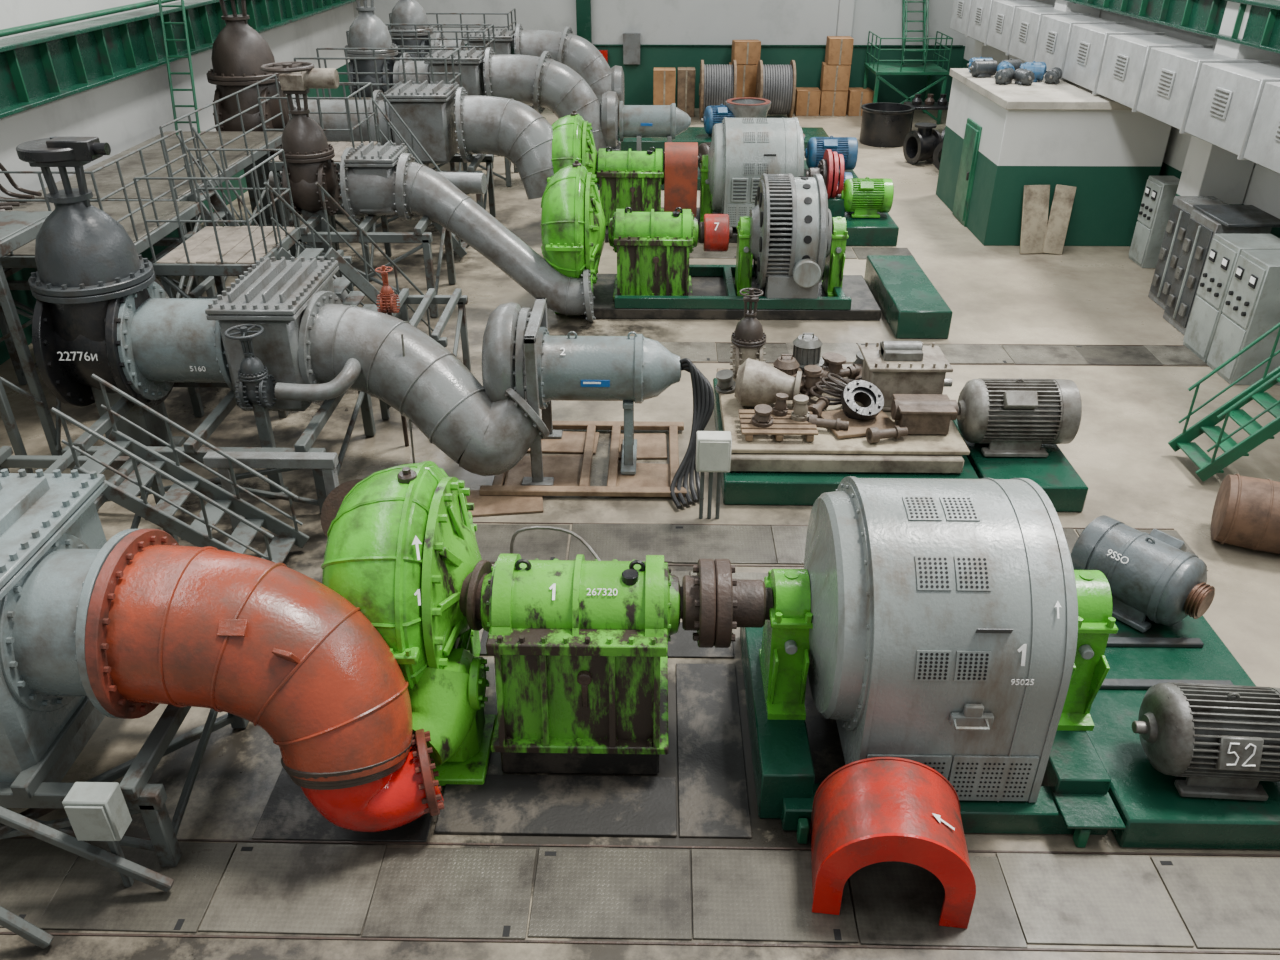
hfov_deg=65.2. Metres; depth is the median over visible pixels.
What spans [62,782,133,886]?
junction box
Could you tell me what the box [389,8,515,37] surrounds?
guard railing
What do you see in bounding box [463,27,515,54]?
chamber
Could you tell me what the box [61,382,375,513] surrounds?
trestle
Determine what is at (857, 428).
board
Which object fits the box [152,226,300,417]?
platform
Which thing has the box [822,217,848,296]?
pedestal
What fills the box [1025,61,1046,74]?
motor
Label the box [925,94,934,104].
machine
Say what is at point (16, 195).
hose
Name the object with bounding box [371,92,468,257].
staircase
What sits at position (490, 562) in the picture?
channel edge
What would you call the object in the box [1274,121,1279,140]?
vent grille
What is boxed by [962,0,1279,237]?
wall
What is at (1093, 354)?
floor plate
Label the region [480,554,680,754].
housing
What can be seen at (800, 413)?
pump
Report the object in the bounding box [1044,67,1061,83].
motor
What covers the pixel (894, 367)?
gearbox
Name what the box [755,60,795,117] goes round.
drum
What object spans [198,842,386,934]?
floor plate
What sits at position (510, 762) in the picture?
plinth
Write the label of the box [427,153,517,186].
trestle
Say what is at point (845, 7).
trim
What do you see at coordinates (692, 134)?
plinth
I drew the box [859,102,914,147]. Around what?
tank
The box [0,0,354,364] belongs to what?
wall
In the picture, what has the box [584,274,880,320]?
plinth
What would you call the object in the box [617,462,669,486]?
plywood sheet
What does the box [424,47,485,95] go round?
chamber
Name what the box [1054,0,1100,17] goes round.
trim
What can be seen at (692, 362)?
channel edge
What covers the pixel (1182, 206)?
tall cabinet
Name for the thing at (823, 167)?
coupling
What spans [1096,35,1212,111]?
air duct
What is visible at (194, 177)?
guard railing
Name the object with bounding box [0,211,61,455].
platform
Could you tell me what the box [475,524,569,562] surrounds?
floor plate
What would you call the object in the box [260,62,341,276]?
valve
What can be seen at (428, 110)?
chamber
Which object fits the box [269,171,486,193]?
pipe
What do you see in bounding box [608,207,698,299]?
housing
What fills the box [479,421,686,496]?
base frame
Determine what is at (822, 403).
shaft
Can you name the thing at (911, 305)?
plinth
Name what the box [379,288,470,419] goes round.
trestle
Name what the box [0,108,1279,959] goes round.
floor
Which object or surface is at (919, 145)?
pipe fitting
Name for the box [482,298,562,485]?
pump
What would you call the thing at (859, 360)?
pump
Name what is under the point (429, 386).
pipe elbow
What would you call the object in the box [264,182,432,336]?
staircase
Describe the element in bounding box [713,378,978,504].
plinth
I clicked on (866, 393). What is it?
ring
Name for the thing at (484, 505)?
plywood sheet
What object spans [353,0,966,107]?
wall
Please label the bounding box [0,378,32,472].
trestle
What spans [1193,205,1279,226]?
cabinet top
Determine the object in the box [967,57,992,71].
motor
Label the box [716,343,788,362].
floor plate
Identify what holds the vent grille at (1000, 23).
attached to the air duct at (1003, 11)
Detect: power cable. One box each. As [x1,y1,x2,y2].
[670,358,696,508]
[677,363,700,506]
[681,367,704,504]
[685,370,713,496]
[689,371,709,502]
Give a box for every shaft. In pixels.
[808,395,829,417]
[808,414,848,430]
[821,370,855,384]
[836,366,855,377]
[853,364,862,377]
[855,370,861,379]
[866,426,907,442]
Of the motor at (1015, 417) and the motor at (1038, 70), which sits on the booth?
the motor at (1038, 70)
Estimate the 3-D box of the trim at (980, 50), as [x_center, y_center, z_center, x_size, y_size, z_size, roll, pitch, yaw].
[10.833,-13.767,30.529,0.850,6.200,0.800,1,30,1]
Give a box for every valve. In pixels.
[16,136,185,446]
[206,0,299,226]
[224,324,288,497]
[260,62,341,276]
[344,0,397,96]
[375,265,399,312]
[388,0,432,60]
[730,288,765,378]
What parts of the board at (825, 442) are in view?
hose coil, hose coil, hose coil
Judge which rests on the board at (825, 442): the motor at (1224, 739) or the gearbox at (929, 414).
the gearbox at (929, 414)
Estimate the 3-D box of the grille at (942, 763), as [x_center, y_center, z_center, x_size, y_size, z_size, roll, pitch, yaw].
[2.094,2.345,7.879,0.658,0.480,0.024,1,30,1]
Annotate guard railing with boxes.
[0,129,196,254]
[133,149,296,262]
[159,75,284,197]
[257,82,378,160]
[293,48,462,99]
[346,24,495,60]
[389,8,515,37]
[865,31,952,71]
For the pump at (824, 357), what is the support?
on the board at (825, 442)
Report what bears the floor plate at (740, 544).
on the floor
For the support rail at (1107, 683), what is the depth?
9.06 m
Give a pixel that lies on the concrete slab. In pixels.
(740, 462)
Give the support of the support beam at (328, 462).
on the floor
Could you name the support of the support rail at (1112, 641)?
on the plinth at (1153, 813)
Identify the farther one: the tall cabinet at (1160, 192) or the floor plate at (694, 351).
the tall cabinet at (1160, 192)
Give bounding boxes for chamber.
[0,469,107,781]
[205,257,338,410]
[344,141,407,213]
[383,80,458,163]
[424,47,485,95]
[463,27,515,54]
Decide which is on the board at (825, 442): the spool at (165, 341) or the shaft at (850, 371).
the shaft at (850, 371)
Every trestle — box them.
[0,231,207,384]
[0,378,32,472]
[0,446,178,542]
[0,696,248,866]
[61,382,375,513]
[183,250,353,298]
[298,205,455,317]
[365,154,495,231]
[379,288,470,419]
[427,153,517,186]
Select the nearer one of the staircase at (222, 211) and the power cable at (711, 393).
the power cable at (711, 393)
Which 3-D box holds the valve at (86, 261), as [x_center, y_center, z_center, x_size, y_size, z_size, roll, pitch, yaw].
[-6.743,-2.148,12.532,1.382,4.147,1.700,1,30,1]
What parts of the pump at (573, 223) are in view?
volute casing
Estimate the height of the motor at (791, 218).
2.130 m
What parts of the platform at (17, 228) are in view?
frame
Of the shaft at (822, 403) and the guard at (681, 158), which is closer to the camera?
the shaft at (822, 403)
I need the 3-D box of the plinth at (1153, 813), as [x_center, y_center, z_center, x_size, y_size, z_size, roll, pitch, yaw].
[4.725,1.915,9.338,1.800,0.320,3.500,1,30,1]
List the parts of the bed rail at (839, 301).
rail, rail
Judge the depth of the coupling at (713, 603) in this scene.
8.18 m
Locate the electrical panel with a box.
[623,33,639,64]
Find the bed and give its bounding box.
[740,627,1125,847]
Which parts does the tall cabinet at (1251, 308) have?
door, instrument panel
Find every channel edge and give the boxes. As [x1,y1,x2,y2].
[0,932,1279,954]
[5,836,1279,856]
[473,522,1173,529]
[490,562,1207,570]
[692,362,1208,366]
[715,342,1184,345]
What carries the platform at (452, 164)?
on the floor
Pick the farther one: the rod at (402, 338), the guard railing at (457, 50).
the guard railing at (457, 50)
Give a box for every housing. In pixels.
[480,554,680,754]
[596,147,664,225]
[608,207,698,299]
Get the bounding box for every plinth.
[500,752,658,773]
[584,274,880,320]
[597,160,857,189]
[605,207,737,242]
[619,127,828,150]
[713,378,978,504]
[844,212,898,245]
[864,255,952,338]
[953,418,1088,511]
[1086,615,1279,849]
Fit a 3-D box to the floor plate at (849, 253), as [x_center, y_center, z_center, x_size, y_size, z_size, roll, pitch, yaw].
[3.958,-4.841,21.294,1.190,0.018,0.790,0,30,0]
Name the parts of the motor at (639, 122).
label plate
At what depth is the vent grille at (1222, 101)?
15.91 m
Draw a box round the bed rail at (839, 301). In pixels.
[614,264,851,309]
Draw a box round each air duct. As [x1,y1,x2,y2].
[950,0,971,36]
[967,0,993,45]
[987,0,1054,55]
[1008,7,1090,61]
[1034,15,1124,79]
[1062,24,1164,94]
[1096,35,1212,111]
[1136,48,1269,133]
[1185,63,1279,159]
[1244,82,1279,173]
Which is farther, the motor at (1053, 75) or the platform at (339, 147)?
the motor at (1053, 75)
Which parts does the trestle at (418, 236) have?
leg, leg, leg, leg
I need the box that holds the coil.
[821,373,849,392]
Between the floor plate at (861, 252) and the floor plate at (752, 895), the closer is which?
the floor plate at (752, 895)
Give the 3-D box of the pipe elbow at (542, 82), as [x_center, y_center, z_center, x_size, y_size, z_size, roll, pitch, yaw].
[-2.378,-9.781,25.889,3.190,2.608,1.656,1,30,1]
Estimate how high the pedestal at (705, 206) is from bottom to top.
1.418 m
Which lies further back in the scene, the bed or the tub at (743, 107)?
the tub at (743, 107)
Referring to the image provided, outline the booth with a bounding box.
[936,68,1171,245]
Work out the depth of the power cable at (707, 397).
12.55 m
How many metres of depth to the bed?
8.02 m
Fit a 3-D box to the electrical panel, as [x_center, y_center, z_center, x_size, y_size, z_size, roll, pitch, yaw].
[-0.289,-15.110,35.038,0.600,1.000,0.240,1,30,1]
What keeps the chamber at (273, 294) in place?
on the trestle at (191, 447)
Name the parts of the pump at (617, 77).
volute casing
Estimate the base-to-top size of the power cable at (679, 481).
1.460 m
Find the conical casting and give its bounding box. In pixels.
[734,358,801,406]
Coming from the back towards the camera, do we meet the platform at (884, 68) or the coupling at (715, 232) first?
the platform at (884, 68)
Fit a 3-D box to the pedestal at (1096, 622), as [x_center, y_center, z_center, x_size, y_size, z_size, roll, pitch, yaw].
[3.657,1.337,8.498,0.380,1.284,0.911,1,30,1]
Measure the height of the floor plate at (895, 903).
0.016 m
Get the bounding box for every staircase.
[50,374,308,562]
[176,127,259,226]
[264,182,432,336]
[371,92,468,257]
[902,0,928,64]
[1168,323,1279,481]
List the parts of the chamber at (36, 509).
bolted lid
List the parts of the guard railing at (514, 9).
rail, post, rail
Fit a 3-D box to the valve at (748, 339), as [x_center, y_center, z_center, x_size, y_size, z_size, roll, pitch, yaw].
[1.507,-2.017,13.829,0.486,1.300,0.560,1,30,1]
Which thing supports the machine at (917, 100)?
on the work table
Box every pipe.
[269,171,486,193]
[275,358,360,400]
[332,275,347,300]
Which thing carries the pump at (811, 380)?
on the board at (825, 442)
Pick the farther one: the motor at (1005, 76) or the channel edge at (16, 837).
the motor at (1005, 76)
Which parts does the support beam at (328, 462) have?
leg, leg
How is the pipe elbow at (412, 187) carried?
attached to the pump at (573, 223)
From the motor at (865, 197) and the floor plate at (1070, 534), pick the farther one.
the motor at (865, 197)
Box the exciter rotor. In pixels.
[823,149,844,216]
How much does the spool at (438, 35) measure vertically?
1.500 m
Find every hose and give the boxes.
[0,163,41,196]
[0,184,34,198]
[0,196,26,202]
[0,202,19,206]
[0,205,12,209]
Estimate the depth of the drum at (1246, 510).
11.23 m
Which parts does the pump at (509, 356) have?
volute casing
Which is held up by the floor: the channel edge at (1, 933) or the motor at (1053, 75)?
the channel edge at (1, 933)
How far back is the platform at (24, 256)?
15.28 m
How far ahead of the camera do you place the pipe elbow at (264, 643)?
7.25 m
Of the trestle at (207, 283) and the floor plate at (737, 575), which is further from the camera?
the trestle at (207, 283)
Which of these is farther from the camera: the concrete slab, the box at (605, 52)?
the box at (605, 52)
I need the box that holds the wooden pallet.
[738,409,818,441]
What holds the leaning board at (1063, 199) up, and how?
on the floor
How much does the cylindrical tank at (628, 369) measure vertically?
1.822 m
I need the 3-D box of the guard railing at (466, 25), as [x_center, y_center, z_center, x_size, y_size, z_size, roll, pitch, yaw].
[-5.887,-11.729,27.250,3.653,1.122,1.753,1,30,1]
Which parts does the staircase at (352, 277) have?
handrail, handrail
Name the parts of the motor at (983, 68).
motor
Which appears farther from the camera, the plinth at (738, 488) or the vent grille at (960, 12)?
the vent grille at (960, 12)
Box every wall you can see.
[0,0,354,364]
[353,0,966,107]
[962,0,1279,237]
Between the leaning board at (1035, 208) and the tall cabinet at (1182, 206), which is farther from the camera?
the leaning board at (1035, 208)
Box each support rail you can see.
[1100,679,1232,688]
[1107,637,1203,647]
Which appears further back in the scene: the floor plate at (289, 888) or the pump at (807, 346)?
the pump at (807, 346)
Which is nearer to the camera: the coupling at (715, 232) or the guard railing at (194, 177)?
the guard railing at (194, 177)
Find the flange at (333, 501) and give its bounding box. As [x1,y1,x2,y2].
[320,479,363,536]
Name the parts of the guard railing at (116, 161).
post, rail, rail, post, post, post, rail, post, post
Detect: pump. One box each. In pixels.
[321,461,496,785]
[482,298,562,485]
[540,160,605,313]
[547,111,596,184]
[601,91,620,150]
[611,65,624,136]
[715,369,735,393]
[751,404,773,427]
[772,393,787,415]
[773,354,821,390]
[791,394,809,421]
[793,333,846,377]
[800,371,822,395]
[822,352,842,368]
[850,351,863,365]
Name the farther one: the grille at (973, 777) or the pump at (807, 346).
the pump at (807, 346)
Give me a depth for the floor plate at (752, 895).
7.49 m
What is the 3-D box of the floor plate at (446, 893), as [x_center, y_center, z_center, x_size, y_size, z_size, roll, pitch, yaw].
[-1.417,3.113,7.572,1.190,0.018,0.790,0,30,0]
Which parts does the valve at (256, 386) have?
support leg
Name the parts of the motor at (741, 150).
louvre panel, perforated panel, perforated panel, perforated panel, louvre panel, perforated panel, perforated panel, perforated panel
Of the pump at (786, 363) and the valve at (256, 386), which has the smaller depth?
the valve at (256, 386)
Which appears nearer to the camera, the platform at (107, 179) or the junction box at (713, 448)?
the junction box at (713, 448)
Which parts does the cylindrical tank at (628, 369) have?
label plate, motor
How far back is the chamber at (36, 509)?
7.65 m
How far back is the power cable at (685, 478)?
12.56 m
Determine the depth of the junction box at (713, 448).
11.63 m
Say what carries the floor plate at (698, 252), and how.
on the floor
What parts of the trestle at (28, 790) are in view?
leg, leg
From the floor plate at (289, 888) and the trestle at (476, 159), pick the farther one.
the trestle at (476, 159)
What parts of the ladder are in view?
ladder rail, ladder rail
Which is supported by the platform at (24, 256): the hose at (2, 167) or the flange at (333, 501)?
the hose at (2, 167)
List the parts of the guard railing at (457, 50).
post, post, post, post, rail, post, post, rail, post, post, post, post, post, post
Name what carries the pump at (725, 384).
on the board at (825, 442)
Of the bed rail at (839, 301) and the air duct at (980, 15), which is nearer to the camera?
the bed rail at (839, 301)
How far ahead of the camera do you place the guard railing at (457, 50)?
23.92 m
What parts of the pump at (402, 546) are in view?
volute casing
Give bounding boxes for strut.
[0,713,234,836]
[0,806,173,891]
[0,906,53,948]
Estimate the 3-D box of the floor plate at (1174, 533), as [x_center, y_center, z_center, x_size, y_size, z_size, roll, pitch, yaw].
[5.778,0.793,11.575,1.190,0.018,0.790,1,30,1]
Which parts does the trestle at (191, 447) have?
leg, leg, leg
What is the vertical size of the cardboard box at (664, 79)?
1.516 m
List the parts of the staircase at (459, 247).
handrail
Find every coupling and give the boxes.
[680,559,772,647]
[698,214,731,251]
[806,159,839,189]
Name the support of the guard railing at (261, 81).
on the platform at (107, 179)
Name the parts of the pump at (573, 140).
volute casing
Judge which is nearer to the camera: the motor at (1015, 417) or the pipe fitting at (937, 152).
the motor at (1015, 417)
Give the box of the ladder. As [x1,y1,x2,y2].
[158,0,200,135]
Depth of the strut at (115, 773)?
8.29 m
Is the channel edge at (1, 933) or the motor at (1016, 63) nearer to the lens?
the channel edge at (1, 933)
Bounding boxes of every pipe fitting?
[903,122,941,163]
[933,141,942,169]
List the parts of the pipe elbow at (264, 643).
patch plate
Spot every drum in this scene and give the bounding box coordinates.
[699,60,736,118]
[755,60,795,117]
[1211,474,1279,553]
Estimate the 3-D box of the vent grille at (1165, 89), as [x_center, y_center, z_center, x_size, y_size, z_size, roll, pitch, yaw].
[9.304,-7.026,17.704,0.043,0.420,0.500,1,30,1]
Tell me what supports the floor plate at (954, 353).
on the floor
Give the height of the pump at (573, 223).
2.550 m
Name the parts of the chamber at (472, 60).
bolted lid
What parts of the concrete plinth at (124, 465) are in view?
leg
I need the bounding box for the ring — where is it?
[841,380,883,419]
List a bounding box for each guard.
[664,142,697,216]
[809,757,975,928]
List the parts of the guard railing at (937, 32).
post, post, post, post, post, rail, rail, rail, post, post, post, post, post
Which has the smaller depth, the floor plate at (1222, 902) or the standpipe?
the floor plate at (1222, 902)
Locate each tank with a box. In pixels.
[536,327,680,474]
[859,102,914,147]
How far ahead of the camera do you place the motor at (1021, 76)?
21.75 m
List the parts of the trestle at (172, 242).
leg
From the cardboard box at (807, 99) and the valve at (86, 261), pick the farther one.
the cardboard box at (807, 99)
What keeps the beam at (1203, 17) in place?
attached to the wall at (1263, 189)
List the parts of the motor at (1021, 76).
motor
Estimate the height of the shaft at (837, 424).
0.200 m
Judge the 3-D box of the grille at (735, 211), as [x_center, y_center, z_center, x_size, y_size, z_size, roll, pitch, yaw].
[2.230,-5.723,21.638,0.713,0.480,0.024,1,30,1]
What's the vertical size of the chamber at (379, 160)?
1.080 m
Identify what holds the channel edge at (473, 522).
on the floor
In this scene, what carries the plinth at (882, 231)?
on the floor
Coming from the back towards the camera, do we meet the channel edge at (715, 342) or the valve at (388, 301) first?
the channel edge at (715, 342)
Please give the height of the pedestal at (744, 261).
1.368 m
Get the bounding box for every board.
[717,368,969,454]
[820,407,896,438]
[1020,185,1049,253]
[1042,184,1076,254]
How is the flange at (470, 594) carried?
attached to the pump at (402, 546)
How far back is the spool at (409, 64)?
25.23 m
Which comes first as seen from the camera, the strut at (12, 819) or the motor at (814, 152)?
the strut at (12, 819)
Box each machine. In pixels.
[912,94,921,104]
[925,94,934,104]
[937,94,947,104]
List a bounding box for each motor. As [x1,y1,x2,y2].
[619,101,690,150]
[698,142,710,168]
[701,104,735,133]
[708,117,803,226]
[749,173,831,298]
[804,136,857,169]
[804,476,1077,801]
[837,177,893,217]
[838,172,852,184]
[957,378,1081,456]
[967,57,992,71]
[969,59,997,77]
[994,68,1014,84]
[997,61,1014,70]
[999,59,1022,70]
[1014,68,1034,85]
[1020,63,1045,81]
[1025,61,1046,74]
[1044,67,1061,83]
[1070,515,1214,632]
[1132,682,1279,800]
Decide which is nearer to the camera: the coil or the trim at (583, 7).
the coil
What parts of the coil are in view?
hose coil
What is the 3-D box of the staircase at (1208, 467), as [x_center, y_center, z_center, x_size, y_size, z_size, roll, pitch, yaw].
[8.477,-1.755,12.222,2.764,3.652,0.850,1,30,1]
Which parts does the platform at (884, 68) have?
leg, leg, leg, leg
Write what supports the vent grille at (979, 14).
attached to the air duct at (980, 15)
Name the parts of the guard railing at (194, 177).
post, post, post, rail, post, rail, post, post, post, post, post, post, post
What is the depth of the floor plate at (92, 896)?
7.53 m
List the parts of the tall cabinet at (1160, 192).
door, instrument panel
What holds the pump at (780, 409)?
on the wooden pallet
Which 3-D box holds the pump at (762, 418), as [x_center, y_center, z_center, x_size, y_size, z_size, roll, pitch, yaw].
[1.548,-0.816,12.614,0.280,0.227,0.284,1,30,1]
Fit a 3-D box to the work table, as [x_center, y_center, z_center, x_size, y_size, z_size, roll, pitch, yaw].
[9.585,-11.527,31.968,2.200,0.900,1.000,1,30,1]
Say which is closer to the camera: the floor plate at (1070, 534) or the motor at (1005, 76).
the floor plate at (1070, 534)
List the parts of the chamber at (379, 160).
bolted lid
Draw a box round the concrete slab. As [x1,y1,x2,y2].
[719,395,963,473]
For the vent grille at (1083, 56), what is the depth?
21.09 m
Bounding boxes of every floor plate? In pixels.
[0,839,87,926]
[36,841,236,932]
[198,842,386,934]
[361,848,535,938]
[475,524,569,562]
[528,847,691,939]
[568,524,671,561]
[660,342,716,360]
[671,525,776,563]
[671,571,688,586]
[689,246,736,257]
[690,572,767,581]
[691,849,858,942]
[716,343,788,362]
[771,526,807,563]
[786,343,858,362]
[845,247,856,258]
[849,856,1027,947]
[852,247,914,258]
[857,343,928,345]
[930,344,1014,363]
[996,853,1193,946]
[1001,345,1088,364]
[1062,528,1077,553]
[1072,345,1162,364]
[1075,529,1195,554]
[1143,345,1206,364]
[1150,856,1279,948]
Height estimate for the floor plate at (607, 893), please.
0.018 m
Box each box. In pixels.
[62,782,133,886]
[599,50,607,62]
[653,68,675,104]
[677,67,694,116]
[696,431,731,518]
[729,62,757,97]
[731,39,760,63]
[794,87,820,115]
[819,87,847,115]
[820,62,850,90]
[825,36,853,64]
[846,88,873,115]
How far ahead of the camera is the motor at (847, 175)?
24.03 m
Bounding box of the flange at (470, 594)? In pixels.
[459,560,491,630]
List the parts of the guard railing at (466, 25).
post, post, rail, post, post, rail, rail, post, post, post, post, post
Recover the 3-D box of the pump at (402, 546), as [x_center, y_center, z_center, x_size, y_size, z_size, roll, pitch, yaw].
[-1.959,1.013,8.750,1.360,2.470,2.326,1,30,1]
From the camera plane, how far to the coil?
13.22 m
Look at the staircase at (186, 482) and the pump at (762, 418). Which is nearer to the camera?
the staircase at (186, 482)
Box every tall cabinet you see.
[1129,176,1179,267]
[1148,196,1228,309]
[1163,209,1271,334]
[1183,233,1279,361]
[1207,250,1279,384]
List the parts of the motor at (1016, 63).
motor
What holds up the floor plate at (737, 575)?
on the floor
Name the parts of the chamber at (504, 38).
bolted lid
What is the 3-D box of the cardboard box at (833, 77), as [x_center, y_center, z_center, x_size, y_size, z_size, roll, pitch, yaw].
[6.745,-13.945,34.549,0.900,0.816,0.808,2,30,3]
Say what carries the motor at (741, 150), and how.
on the floor
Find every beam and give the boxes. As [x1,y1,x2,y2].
[0,0,355,118]
[203,452,338,530]
[1064,0,1279,53]
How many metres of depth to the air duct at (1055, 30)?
22.75 m
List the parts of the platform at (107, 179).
frame, leg, leg, leg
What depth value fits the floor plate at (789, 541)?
11.65 m
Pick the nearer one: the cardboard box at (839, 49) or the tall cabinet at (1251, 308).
the tall cabinet at (1251, 308)
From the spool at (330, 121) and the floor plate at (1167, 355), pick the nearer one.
the floor plate at (1167, 355)
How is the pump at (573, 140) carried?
on the floor
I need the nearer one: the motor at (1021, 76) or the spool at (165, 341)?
the spool at (165, 341)
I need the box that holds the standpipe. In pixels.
[387,310,408,446]
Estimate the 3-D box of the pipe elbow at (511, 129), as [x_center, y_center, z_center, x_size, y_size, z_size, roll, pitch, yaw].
[-2.745,-7.337,21.832,2.666,2.267,1.548,5,31,9]
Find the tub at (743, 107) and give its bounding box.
[726,97,770,117]
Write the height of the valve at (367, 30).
4.836 m
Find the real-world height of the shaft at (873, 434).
0.200 m
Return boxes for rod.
[401,334,414,463]
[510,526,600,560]
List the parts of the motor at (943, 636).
perforated panel, perforated panel, perforated panel, perforated panel, handle, perforated panel, perforated panel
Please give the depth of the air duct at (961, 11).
29.72 m
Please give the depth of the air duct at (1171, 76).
17.53 m
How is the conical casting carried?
on the board at (825, 442)
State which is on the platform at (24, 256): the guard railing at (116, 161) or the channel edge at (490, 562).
the guard railing at (116, 161)
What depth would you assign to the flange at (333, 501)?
11.27 m
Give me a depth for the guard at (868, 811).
7.19 m
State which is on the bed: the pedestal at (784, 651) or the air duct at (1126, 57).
the pedestal at (784, 651)
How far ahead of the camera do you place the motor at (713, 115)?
29.82 m
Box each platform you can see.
[0,201,216,341]
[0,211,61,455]
[34,131,299,295]
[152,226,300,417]
[268,141,391,281]
[321,97,467,170]
[863,62,949,123]
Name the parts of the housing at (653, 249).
valve handle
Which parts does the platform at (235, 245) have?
leg, leg, frame, leg, leg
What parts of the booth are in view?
door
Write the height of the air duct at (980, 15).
1.180 m
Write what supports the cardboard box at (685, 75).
on the floor
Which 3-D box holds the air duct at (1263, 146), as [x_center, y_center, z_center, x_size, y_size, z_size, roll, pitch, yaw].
[9.806,-4.934,14.254,1.188,1.180,1.970,1,30,1]
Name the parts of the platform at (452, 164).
leg, leg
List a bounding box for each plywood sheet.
[466,490,542,516]
[504,455,589,485]
[526,431,598,453]
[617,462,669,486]
[618,433,666,459]
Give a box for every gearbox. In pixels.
[859,341,952,410]
[891,394,957,434]
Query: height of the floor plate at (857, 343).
0.018 m
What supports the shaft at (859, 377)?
on the board at (825, 442)
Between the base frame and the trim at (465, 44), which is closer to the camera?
the base frame
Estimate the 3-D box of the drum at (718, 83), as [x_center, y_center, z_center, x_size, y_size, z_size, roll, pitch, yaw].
[2.628,-13.232,33.894,1.240,1.860,1.860,1,30,1]
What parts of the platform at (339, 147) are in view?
leg, frame, leg, leg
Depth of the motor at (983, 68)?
22.71 m
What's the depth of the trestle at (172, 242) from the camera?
15.23 m
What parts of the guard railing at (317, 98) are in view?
post, rail, post, rail, post, post, post, post, post, post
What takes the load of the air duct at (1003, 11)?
attached to the air duct at (1027, 20)
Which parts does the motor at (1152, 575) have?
motor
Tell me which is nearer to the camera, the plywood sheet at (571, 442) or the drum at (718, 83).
the plywood sheet at (571, 442)
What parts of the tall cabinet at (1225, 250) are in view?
door, instrument panel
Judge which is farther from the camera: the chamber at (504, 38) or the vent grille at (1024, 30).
the chamber at (504, 38)
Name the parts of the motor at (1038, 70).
motor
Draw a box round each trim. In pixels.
[465,44,962,46]
[576,0,591,42]
[836,0,854,35]
[973,40,1007,64]
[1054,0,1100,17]
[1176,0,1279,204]
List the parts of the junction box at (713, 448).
post, post, door, post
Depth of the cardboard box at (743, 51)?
34.14 m
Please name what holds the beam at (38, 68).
attached to the wall at (125, 113)
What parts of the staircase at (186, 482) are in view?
handrail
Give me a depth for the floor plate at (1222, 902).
7.51 m
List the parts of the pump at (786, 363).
motor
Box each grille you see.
[727,204,754,226]
[866,754,951,779]
[948,755,1038,800]
[957,0,963,16]
[975,7,982,24]
[995,13,1004,32]
[1019,21,1028,41]
[1045,30,1056,52]
[1076,41,1089,65]
[1113,54,1128,79]
[1156,68,1175,97]
[1209,87,1232,119]
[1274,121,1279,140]
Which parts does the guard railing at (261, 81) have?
post, post, rail, post, rail, rail, post, post, post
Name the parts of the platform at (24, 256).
frame, leg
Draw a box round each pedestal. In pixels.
[699,155,712,221]
[734,216,752,295]
[759,569,812,719]
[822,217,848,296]
[1057,570,1117,730]
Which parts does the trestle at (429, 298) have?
leg, leg, leg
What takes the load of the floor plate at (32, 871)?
on the floor
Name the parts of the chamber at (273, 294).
bolted lid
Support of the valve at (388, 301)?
attached to the standpipe
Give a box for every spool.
[0,529,138,718]
[117,282,233,399]
[288,90,392,145]
[393,53,429,83]
[431,33,465,50]
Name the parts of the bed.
foot plate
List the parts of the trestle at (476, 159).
leg, leg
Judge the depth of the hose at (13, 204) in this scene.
15.45 m
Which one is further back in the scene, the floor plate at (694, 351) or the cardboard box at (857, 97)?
the cardboard box at (857, 97)
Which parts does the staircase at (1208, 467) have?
handrail, handrail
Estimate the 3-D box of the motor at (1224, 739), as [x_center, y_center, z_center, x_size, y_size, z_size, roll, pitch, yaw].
[4.605,2.017,7.994,1.264,0.812,0.772,2,30,3]
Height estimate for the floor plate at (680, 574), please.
0.018 m
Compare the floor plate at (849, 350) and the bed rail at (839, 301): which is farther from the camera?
the bed rail at (839, 301)
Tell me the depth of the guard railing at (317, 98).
18.61 m
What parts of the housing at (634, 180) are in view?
valve handle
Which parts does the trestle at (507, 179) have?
leg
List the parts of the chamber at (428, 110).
bolted lid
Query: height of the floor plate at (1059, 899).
0.016 m
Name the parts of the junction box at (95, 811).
door, post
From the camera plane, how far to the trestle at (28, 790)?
7.59 m
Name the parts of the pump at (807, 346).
motor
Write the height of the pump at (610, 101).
1.950 m
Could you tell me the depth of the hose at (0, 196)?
15.64 m
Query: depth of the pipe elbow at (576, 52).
29.08 m
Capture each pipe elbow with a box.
[85,529,444,831]
[298,291,548,475]
[338,147,595,321]
[454,87,553,199]
[483,47,606,151]
[514,24,611,104]
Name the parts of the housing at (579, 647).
valve handle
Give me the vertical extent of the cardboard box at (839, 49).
0.816 m
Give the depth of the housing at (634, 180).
21.94 m
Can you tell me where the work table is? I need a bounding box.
[904,102,948,130]

